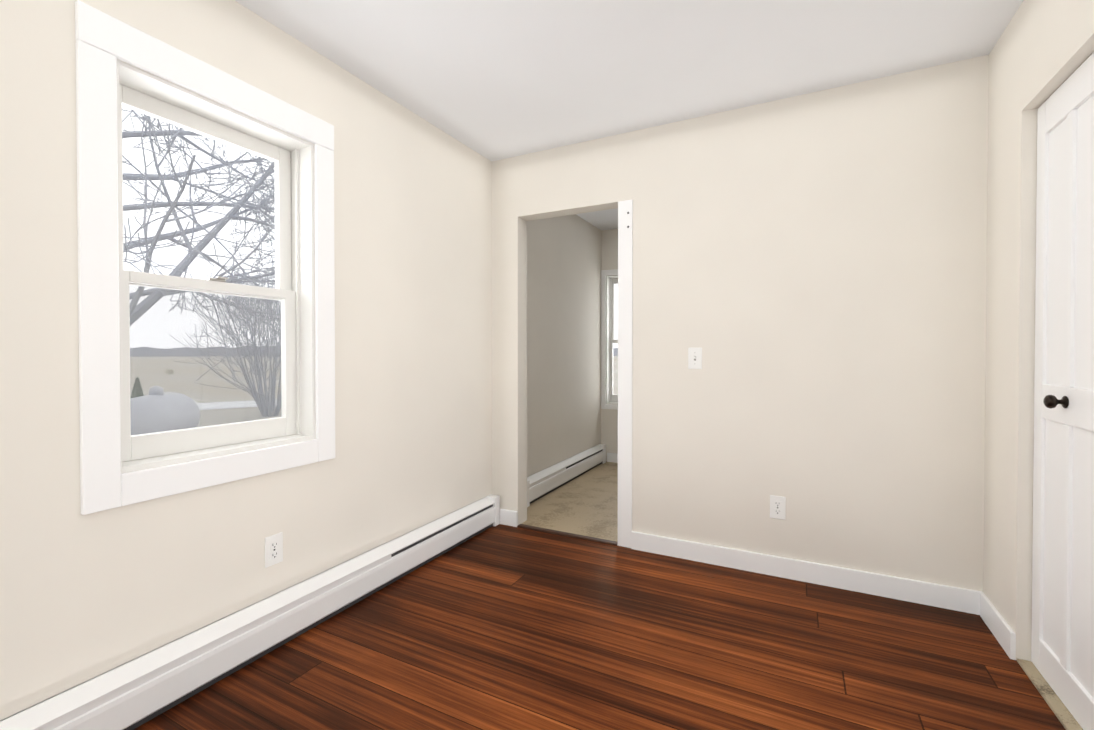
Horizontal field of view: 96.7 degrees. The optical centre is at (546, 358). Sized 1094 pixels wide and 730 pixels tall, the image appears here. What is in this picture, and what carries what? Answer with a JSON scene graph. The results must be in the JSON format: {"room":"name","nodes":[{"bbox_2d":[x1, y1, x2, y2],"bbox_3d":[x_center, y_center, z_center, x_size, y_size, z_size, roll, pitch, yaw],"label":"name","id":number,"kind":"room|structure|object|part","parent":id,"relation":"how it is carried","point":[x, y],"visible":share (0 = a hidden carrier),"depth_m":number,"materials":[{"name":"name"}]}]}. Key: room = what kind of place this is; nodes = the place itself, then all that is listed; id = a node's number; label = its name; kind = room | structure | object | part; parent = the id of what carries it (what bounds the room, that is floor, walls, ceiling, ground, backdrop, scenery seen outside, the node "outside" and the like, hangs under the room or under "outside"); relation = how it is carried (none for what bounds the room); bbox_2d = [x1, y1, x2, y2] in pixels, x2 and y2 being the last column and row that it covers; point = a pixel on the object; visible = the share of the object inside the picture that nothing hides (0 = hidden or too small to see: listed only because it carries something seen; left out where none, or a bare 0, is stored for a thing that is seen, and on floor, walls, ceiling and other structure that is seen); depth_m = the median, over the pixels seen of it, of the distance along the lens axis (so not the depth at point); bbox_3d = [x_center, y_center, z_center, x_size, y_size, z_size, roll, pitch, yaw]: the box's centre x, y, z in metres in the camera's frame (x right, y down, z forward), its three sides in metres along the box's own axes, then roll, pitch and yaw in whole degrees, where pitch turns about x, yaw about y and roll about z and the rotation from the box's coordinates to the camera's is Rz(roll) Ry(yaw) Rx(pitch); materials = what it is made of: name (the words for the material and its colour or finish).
{"room":"empty bedroom","nodes":[
{"label":"empty bedroom","id":0,"kind":"room"},
{"bbox_2d":[0,0,601,720],"bbox_3d":[-0.925,-0.101,2.378,0.200,2.400,6.370,0,1,27],"label":"wall","id":1,"kind":"structure","parent":0,"point":[86,598],"depth_m":1.92,"materials":[{"name":"beige paint"}]},
{"bbox_2d":[75,0,334,514],"bbox_3d":[-1.195,-0.285,1.783,0.178,1.447,0.847,0,1,27],"label":"window","id":2,"kind":"structure","parent":1,"relation":"in","point":[104,42],"depth_m":1.61,"materials":[{"name":"white"}]},
{"bbox_3d":[-1.259,-0.556,1.813,0.004,0.553,0.539,0,1,27],"label":"glass","id":3,"kind":"part","parent":2,"relation":"part of","materials":[{"name":"clear glass"}]},
{"bbox_3d":[-1.260,-0.567,1.813,0.032,0.641,0.643,0,1,27],"label":"main window sash","id":4,"kind":"part","parent":2,"relation":"part of","materials":[{"name":"white wood"}]},
{"bbox_3d":[-1.227,-0.002,1.802,0.004,0.503,0.539,0,1,27],"label":"glass","id":5,"kind":"part","parent":2,"relation":"part of","materials":[{"name":"clear glass"}]},
{"bbox_3d":[-1.226,0.019,1.802,0.036,0.611,0.643,0,1,27],"label":"main window sash","id":6,"kind":"part","parent":2,"relation":"part of","materials":[{"name":"white wood"}]},
{"bbox_2d":[117,59,314,472],"bbox_3d":[-1.236,-0.279,1.804,0.230,1.240,0.671,0,1,27],"label":"window frame","id":7,"kind":"structure","parent":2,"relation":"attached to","point":[302,192],"depth_m":2.02,"materials":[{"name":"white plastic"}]},
{"bbox_2d":[129,286,281,434],"bbox_3d":[-1.286,0.025,1.833,0.001,0.599,0.643,0,1,27],"label":"screen","id":8,"kind":"object","parent":7,"relation":"attached to","point":[238,359],"depth_m":1.82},
{"bbox_2d":[206,276,227,281],"bbox_3d":[-1.219,-0.295,1.797,0.038,0.017,0.060,0,1,27],"label":"sash lock","id":9,"kind":"object","parent":2,"relation":"attached to","point":[220,279],"visible":0.9,"depth_m":1.79,"materials":[{"name":"grey metal"}]},
{"bbox_2d":[0,494,499,729],"bbox_3d":[-1.162,1.014,1.636,0.069,0.187,3.579,0,1,27],"label":"baseboard heater","id":10,"kind":"object","parent":1,"relation":"attached to","point":[137,692],"visible":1,"depth_m":1.72,"materials":[{"name":"white metal"}]},
{"bbox_2d":[265,532,282,567],"bbox_3d":[-1.063,0.743,1.893,0.007,0.116,0.072,0,1,27],"label":"outlet","id":11,"kind":"object","parent":1,"relation":"attached to","point":[270,544],"visible":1,"depth_m":1.89,"materials":[{"name":"white plastic"}]},
{"bbox_2d":[527,444,605,506],"bbox_3d":[0.197,0.979,4.276,0.069,0.187,1.658,0,1,27],"label":"baseboard heater","id":12,"kind":"object","parent":1,"relation":"attached to","point":[543,483],"visible":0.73,"depth_m":4.11,"materials":[{"name":"white metal"}]},
{"bbox_2d":[133,462,1065,729],"bbox_3d":[0.253,1.164,1.786,2.850,0.125,6.370,0,1,27],"label":"floor","id":13,"kind":"structure","parent":0,"point":[502,627],"depth_m":1.81,"materials":[{"name":"brown wood"}]},
{"bbox_2d":[1017,658,1082,729],"bbox_3d":[1.583,1.106,1.386,0.116,0.009,0.834,0,1,27],"label":"closet carpet","id":14,"kind":"object","parent":13,"relation":"on","point":[1063,714],"visible":0.4,"depth_m":1.58,"materials":[{"name":"beige carpet"}]},
{"bbox_2d":[601,229,617,461],"bbox_3d":[1.718,-0.126,4.532,2.530,2.400,0.120,0,1,27],"label":"wall","id":15,"kind":"structure","parent":0,"point":[609,428],"depth_m":5.01,"materials":[{"name":"beige paint"}]},
{"bbox_2d":[601,269,617,409],"bbox_3d":[0.965,-0.199,4.969,0.780,1.433,0.250,0,1,27],"label":"window","id":16,"kind":"structure","parent":15,"relation":"in","point":[609,281],"depth_m":5.04,"materials":[{"name":"white"}]},
{"bbox_3d":[0.982,-0.506,4.999,0.664,0.686,0.032,0,1,27],"label":"sash","id":17,"kind":"part","parent":16,"relation":"part of","materials":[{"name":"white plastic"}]},
{"bbox_3d":[0.964,0.125,4.972,0.664,0.656,0.036,0,1,27],"label":"sash","id":18,"kind":"part","parent":16,"relation":"part of","materials":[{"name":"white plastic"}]},
{"bbox_3d":[0.965,0.104,4.973,0.618,0.548,0.004,0,1,27],"label":"glass","id":19,"kind":"part","parent":16,"relation":"part of","materials":[{"name":"clear glass"}]},
{"bbox_2d":[607,453,617,462],"bbox_3d":[1.719,1.023,4.469,2.460,0.095,0.015,0,1,27],"label":"baseboard","id":20,"kind":"structure","parent":15,"relation":"attached to","point":[612,457],"depth_m":5.00,"materials":[{"name":"white wood"}]},
{"bbox_2d":[235,0,1022,230],"bbox_3d":[0.253,-1.354,1.757,2.850,0.120,6.370,0,1,27],"label":"ceiling","id":21,"kind":"structure","parent":0,"point":[493,80],"depth_m":2.06,"materials":[{"name":"paint"}]},
{"bbox_2d":[492,55,988,591],"bbox_3d":[0.785,-0.105,2.718,2.530,2.400,0.120,0,1,27],"label":"wall","id":22,"kind":"structure","parent":0,"point":[810,269],"depth_m":2.40,"materials":[{"name":"beige paint"}]},
{"bbox_2d":[500,509,517,526],"bbox_3d":[-0.251,1.040,3.188,0.130,0.100,0.015,0,1,27],"label":"baseboard","id":23,"kind":"structure","parent":22,"relation":"attached to","point":[509,517],"depth_m":3.18,"materials":[{"name":"white wood"}]},
{"bbox_2d":[517,524,617,545],"bbox_3d":[0.117,1.086,3.018,0.678,0.011,0.042,0,1,27],"label":"trim","id":24,"kind":"structure","parent":22,"relation":"attached to","point":[588,538],"depth_m":3.00,"materials":[{"name":"brown wood"}]},
{"bbox_2d":[618,200,632,547],"bbox_3d":[0.481,0.089,2.876,0.086,2.009,0.134,0,1,27],"label":"door frame","id":25,"kind":"structure","parent":22,"relation":"attached to","point":[625,278],"depth_m":2.82,"materials":[{"name":"white wood"}]},
{"bbox_2d":[688,348,701,368],"bbox_3d":[0.803,-0.004,2.638,0.072,0.116,0.006,0,1,27],"label":"light switch","id":26,"kind":"object","parent":22,"relation":"attached to","point":[698,361],"visible":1,"depth_m":2.64,"materials":[{"name":"white plastic"}]},
{"bbox_2d":[770,495,785,519],"bbox_3d":[1.167,0.751,2.460,0.072,0.116,0.007,0,1,27],"label":"outlet","id":27,"kind":"object","parent":22,"relation":"attached to","point":[780,502],"visible":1,"depth_m":2.46,"materials":[{"name":"white plastic"}]},
{"bbox_2d":[631,531,979,614],"bbox_3d":[1.177,1.048,2.453,1.548,0.100,0.015,0,1,27],"label":"baseboard","id":28,"kind":"structure","parent":22,"relation":"attached to","point":[931,594],"depth_m":2.37,"materials":[{"name":"white wood"}]},
{"bbox_2d":[983,0,1093,660],"bbox_3d":[1.467,-0.087,1.147,0.120,2.400,6.370,0,1,27],"label":"wall","id":29,"kind":"structure","parent":0,"point":[1041,52],"depth_m":1.80,"materials":[{"name":"beige paint"}]},
{"bbox_2d":[979,591,1015,659],"bbox_3d":[1.795,1.054,1.945,0.015,0.100,0.353,0,1,27],"label":"baseboard","id":30,"kind":"structure","parent":29,"relation":"attached to","point":[1001,630],"depth_m":1.90,"materials":[{"name":"white wood"}]},
{"bbox_2d":[1031,52,1093,729],"bbox_3d":[1.558,0.105,1.387,0.086,1.991,0.830,0,1,27],"label":"closet door","id":31,"kind":"structure","parent":29,"relation":"in","point":[1062,646],"depth_m":1.54,"materials":[{"name":"white wood"}]},
{"bbox_3d":[1.624,0.137,1.554,0.051,0.045,0.045,0,1,27],"label":"knob","id":32,"kind":"part","parent":31,"relation":"part of","materials":[{"name":"brown metal"}]},
{"label":"outside","id":33,"kind":"structure","parent":0,"visible":0},
{"bbox_2d":[130,356,617,426],"bbox_3d":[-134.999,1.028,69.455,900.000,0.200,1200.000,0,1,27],"label":"ground","id":34,"kind":"structure","parent":33,"point":[615,378],"depth_m":29.87,"materials":[{"name":"white snow"}]},
{"bbox_2d":[130,377,143,397],"bbox_3d":[-7.939,0.988,9.430,0.685,1.260,0.720,0,1,27],"label":"bush","id":35,"kind":"object","parent":34,"relation":"on","point":[140,391],"depth_m":9.38,"materials":[{"name":"grey plant"}]},
{"bbox_2d":[130,386,199,434],"bbox_3d":[-6.593,1.042,8.208,0.880,1.180,1.720,0,1,-12],"label":"tank","id":36,"kind":"object","parent":34,"relation":"on","point":[159,416],"depth_m":7.82,"materials":[{"name":"grey metal"}]},
{"bbox_2d":[122,109,280,382],"bbox_3d":[-6.280,-3.494,6.996,5.747,10.293,7.451,0,1,27],"label":"tree","id":37,"kind":"object","parent":34,"relation":"on","point":[183,265],"depth_m":7.33,"materials":[{"name":"grey plant"}]},
{"bbox_2d":[171,262,281,416],"bbox_3d":[-7.684,-0.601,13.159,5.363,4.379,5.119,0,1,27],"label":"bush","id":38,"kind":"object","parent":34,"relation":"on","point":[256,361],"depth_m":13.05,"materials":[{"name":"grey plant"}]},
{"bbox_2d":[197,400,276,409],"bbox_3d":[-10.145,1.519,17.056,9.167,0.001,16.654,0,1,27],"label":"snow","id":39,"kind":"object","parent":34,"relation":"on","point":[219,403],"depth_m":16.31,"materials":[{"name":"grey snow"}]},
{"bbox_2d":[130,345,617,356],"bbox_3d":[-55.627,-2.461,71.987,495.000,6.718,582.794,0,1,27],"label":"treeline","id":40,"kind":"object","parent":34,"relation":"on","point":[146,353],"depth_m":264.20,"materials":[{"name":"grey plant"}]}
]}

